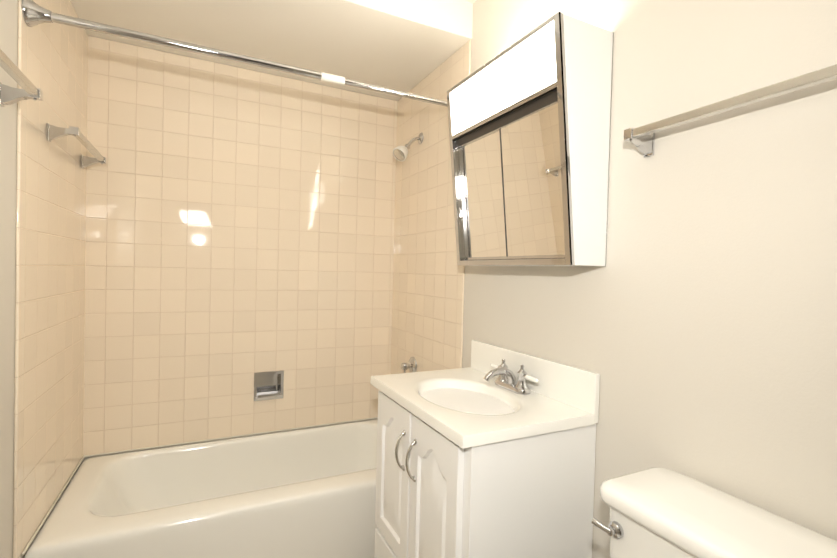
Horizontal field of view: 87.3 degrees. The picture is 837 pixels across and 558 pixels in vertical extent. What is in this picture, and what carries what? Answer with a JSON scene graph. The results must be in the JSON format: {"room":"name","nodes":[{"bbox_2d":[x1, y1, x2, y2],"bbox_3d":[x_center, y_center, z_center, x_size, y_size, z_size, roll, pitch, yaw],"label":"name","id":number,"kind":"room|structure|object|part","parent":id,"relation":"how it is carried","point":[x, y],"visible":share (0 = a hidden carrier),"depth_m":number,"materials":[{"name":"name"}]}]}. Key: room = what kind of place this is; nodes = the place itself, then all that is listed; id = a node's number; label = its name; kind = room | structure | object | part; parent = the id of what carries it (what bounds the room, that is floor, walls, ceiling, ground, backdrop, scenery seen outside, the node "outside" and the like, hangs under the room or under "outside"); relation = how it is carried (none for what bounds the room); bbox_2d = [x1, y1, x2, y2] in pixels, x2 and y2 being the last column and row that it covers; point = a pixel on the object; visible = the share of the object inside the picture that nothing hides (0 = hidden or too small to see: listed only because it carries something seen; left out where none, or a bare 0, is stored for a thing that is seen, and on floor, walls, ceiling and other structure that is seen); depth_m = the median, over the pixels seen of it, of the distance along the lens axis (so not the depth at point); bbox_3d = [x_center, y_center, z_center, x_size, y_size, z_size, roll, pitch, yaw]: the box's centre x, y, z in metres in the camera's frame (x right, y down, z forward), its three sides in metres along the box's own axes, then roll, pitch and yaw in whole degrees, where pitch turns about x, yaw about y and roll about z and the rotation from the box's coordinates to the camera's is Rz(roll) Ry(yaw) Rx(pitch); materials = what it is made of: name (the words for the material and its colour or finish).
{"room":"bathroom","nodes":[
{"label":"bathroom","id":0,"kind":"room"},
{"bbox_2d":[0,0,79,557],"bbox_3d":[-0.890,0.010,0.596,0.100,2.430,3.050,1,1,-26],"label":"wall","id":1,"kind":"structure","parent":0,"point":[9,49],"depth_m":1.22,"materials":[{"name":"paint"}]},
{"bbox_2d":[0,49,42,106],"bbox_3d":[-0.924,-0.474,0.893,0.086,0.058,0.636,1,1,-26],"label":"towel rail","id":2,"kind":"object","parent":1,"relation":"attached to","point":[9,95],"visible":1,"depth_m":1.14,"materials":[{"name":"silver metal"}]},
{"bbox_2d":[13,0,87,557],"bbox_3d":[-1.333,-0.131,1.625,0.009,1.899,0.805,1,1,-26],"label":"wall tile","id":3,"kind":"structure","parent":1,"relation":"attached to","point":[52,61],"depth_m":1.51,"materials":[{"name":"tile"}]},
{"bbox_2d":[46,123,105,168],"bbox_3d":[-1.310,-0.498,1.700,0.086,0.058,0.486,1,1,-26],"label":"towel rail","id":4,"kind":"object","parent":3,"relation":"attached to","point":[54,132],"visible":1,"depth_m":1.56,"materials":[{"name":"silver metal"}]},
{"bbox_2d":[22,0,447,106],"bbox_3d":[-0.476,-0.775,1.622,1.505,0.080,0.080,1,1,-26],"label":"shower rail","id":5,"kind":"object","parent":3,"relation":"attached to","point":[34,13],"visible":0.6,"depth_m":1.47,"materials":[{"name":"silver metal"}]},
{"bbox_2d":[81,418,377,462],"bbox_3d":[-0.856,-0.020,2.367,1.724,2.430,0.100,1,1,-26],"label":"wall","id":6,"kind":"structure","parent":0,"point":[221,439],"depth_m":2.25,"materials":[{"name":"tile"}]},
{"bbox_2d":[83,36,396,455],"bbox_3d":[-0.829,-0.130,2.316,1.524,1.899,0.009,1,1,-26],"label":"wall tile","id":7,"kind":"structure","parent":6,"relation":"attached to","point":[239,227],"depth_m":2.24,"materials":[{"name":"tile"}]},
{"bbox_2d":[254,371,283,400],"bbox_3d":[-0.809,0.570,2.365,0.152,0.152,0.087,1,1,-26],"label":"soap dish","id":8,"kind":"object","parent":7,"relation":"attached to","point":[269,385],"visible":1,"depth_m":2.38,"materials":[{"name":"silver metal"}]},
{"bbox_2d":[70,0,472,100],"bbox_3d":[-0.626,-1.146,1.939,1.524,0.154,0.809,1,1,-26],"label":"ceiling","id":9,"kind":"structure","parent":0,"point":[405,45],"depth_m":1.89,"materials":[{"name":"paint"}]},
{"bbox_2d":[462,0,836,557],"bbox_3d":[0.567,0.035,1.312,0.100,2.430,3.050,1,1,-26],"label":"wall","id":10,"kind":"structure","parent":0,"point":[693,323],"depth_m":1.01,"materials":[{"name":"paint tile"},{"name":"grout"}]},
{"bbox_2d":[391,40,470,373],"bbox_3d":[0.026,-0.108,2.293,0.009,1.899,0.805,1,1,-26],"label":"wall tile","id":11,"kind":"structure","parent":10,"relation":"attached to","point":[428,301],"depth_m":2.24,"materials":[{"name":"tile"}]},
{"bbox_2d":[393,133,422,160],"bbox_3d":[-0.054,-0.693,2.283,0.162,0.169,0.092,1,1,-26],"label":"shower head","id":12,"kind":"object","parent":11,"relation":"attached to","point":[400,153],"visible":1,"depth_m":2.26},
{"bbox_2d":[401,357,416,372],"bbox_3d":[-0.058,0.473,2.359,0.066,0.102,0.093,1,1,-26],"label":"tub valve","id":13,"kind":"object","parent":11,"relation":"attached to","point":[411,365],"visible":0.92,"depth_m":2.35,"materials":[{"name":"silver metal"}]},
{"bbox_2d":[447,12,613,266],"bbox_3d":[0.323,-0.379,1.473,0.207,0.668,0.592,1,1,-26],"label":"upper cabinet","id":14,"kind":"object","parent":10,"relation":"attached to","point":[529,116],"visible":1,"depth_m":1.30,"materials":[{"name":"white metal"}]},
{"bbox_2d":[450,21,556,134],"bbox_3d":[0.250,-0.621,1.430,0.020,0.160,0.566,1,1,-26],"label":"diffuser","id":15,"kind":"object","parent":14,"relation":"attached to","point":[523,74],"depth_m":1.37,"materials":[{"name":"white plastic"}]},
{"bbox_2d":[624,64,836,156],"bbox_3d":[0.698,-0.340,0.848,0.086,0.058,0.636,1,1,-26],"label":"towel rail","id":16,"kind":"object","parent":10,"relation":"attached to","point":[642,139],"visible":0.98,"depth_m":0.90,"materials":[{"name":"silver metal"}]},
{"bbox_3d":[-0.193,1.267,0.976,1.724,0.060,3.250,1,1,-26],"label":"floor","id":17,"kind":"structure","parent":0,"visible":0},
{"bbox_2d":[22,417,377,557],"bbox_3d":[-0.690,1.015,1.995,1.517,0.380,0.761,1,1,-26],"label":"bathtub","id":18,"kind":"object","parent":17,"relation":"on","point":[307,493],"visible":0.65,"depth_m":1.79,"materials":[{"name":"white ceramic"}]},
{"bbox_2d":[370,340,599,557],"bbox_3d":[0.154,0.748,1.464,0.483,0.975,0.653,1,1,-26],"label":"bathroom vanity","id":19,"kind":"object","parent":17,"relation":"on","point":[489,452],"visible":1,"depth_m":1.25,"materials":[{"name":"white paint"}]},
{"bbox_3d":[-0.032,1.029,1.379,0.018,0.199,0.567,1,1,-26],"label":"drawer","id":20,"kind":"part","parent":19,"relation":"part of","materials":[{"name":"white paint"}]},
{"bbox_3d":[-0.086,0.663,1.501,0.018,0.498,0.280,1,1,-26],"label":"door","id":21,"kind":"part","parent":19,"relation":"part of","materials":[{"name":"white paint"}]},
{"bbox_3d":[-0.060,0.547,1.395,0.033,0.131,0.015,1,1,-26],"label":"handle","id":22,"kind":"part","parent":19,"relation":"part of","materials":[{"name":"silver metal"}]},
{"bbox_3d":[-0.025,0.549,1.323,0.033,0.131,0.015,1,1,-26],"label":"handle","id":23,"kind":"part","parent":19,"relation":"part of","materials":[{"name":"silver metal"}]},
{"bbox_3d":[0.041,0.671,1.243,0.018,0.498,0.280,1,1,-26],"label":"door","id":24,"kind":"part","parent":19,"relation":"part of","materials":[{"name":"white paint"}]},
{"bbox_2d":[483,359,537,394],"bbox_3d":[0.284,0.332,1.502,0.145,0.093,0.258,1,1,-26],"label":"faucet","id":25,"kind":"object","parent":19,"relation":"on","point":[505,384],"depth_m":1.49,"materials":[{"name":"silver metal"}]},
{"bbox_2d":[592,467,836,557],"bbox_3d":[0.354,0.854,0.692,0.782,0.800,0.512,1,1,-26],"label":"toilet","id":26,"kind":"object","parent":17,"relation":"on","point":[656,512],"visible":0.98,"depth_m":0.85,"materials":[{"name":"white ceramic"}]},
{"bbox_3d":[0.405,0.536,0.942,0.041,0.034,0.055,1,1,-26],"label":"lever","id":27,"kind":"part","parent":26,"relation":"part of","materials":[{"name":"silver metal"}]}
]}

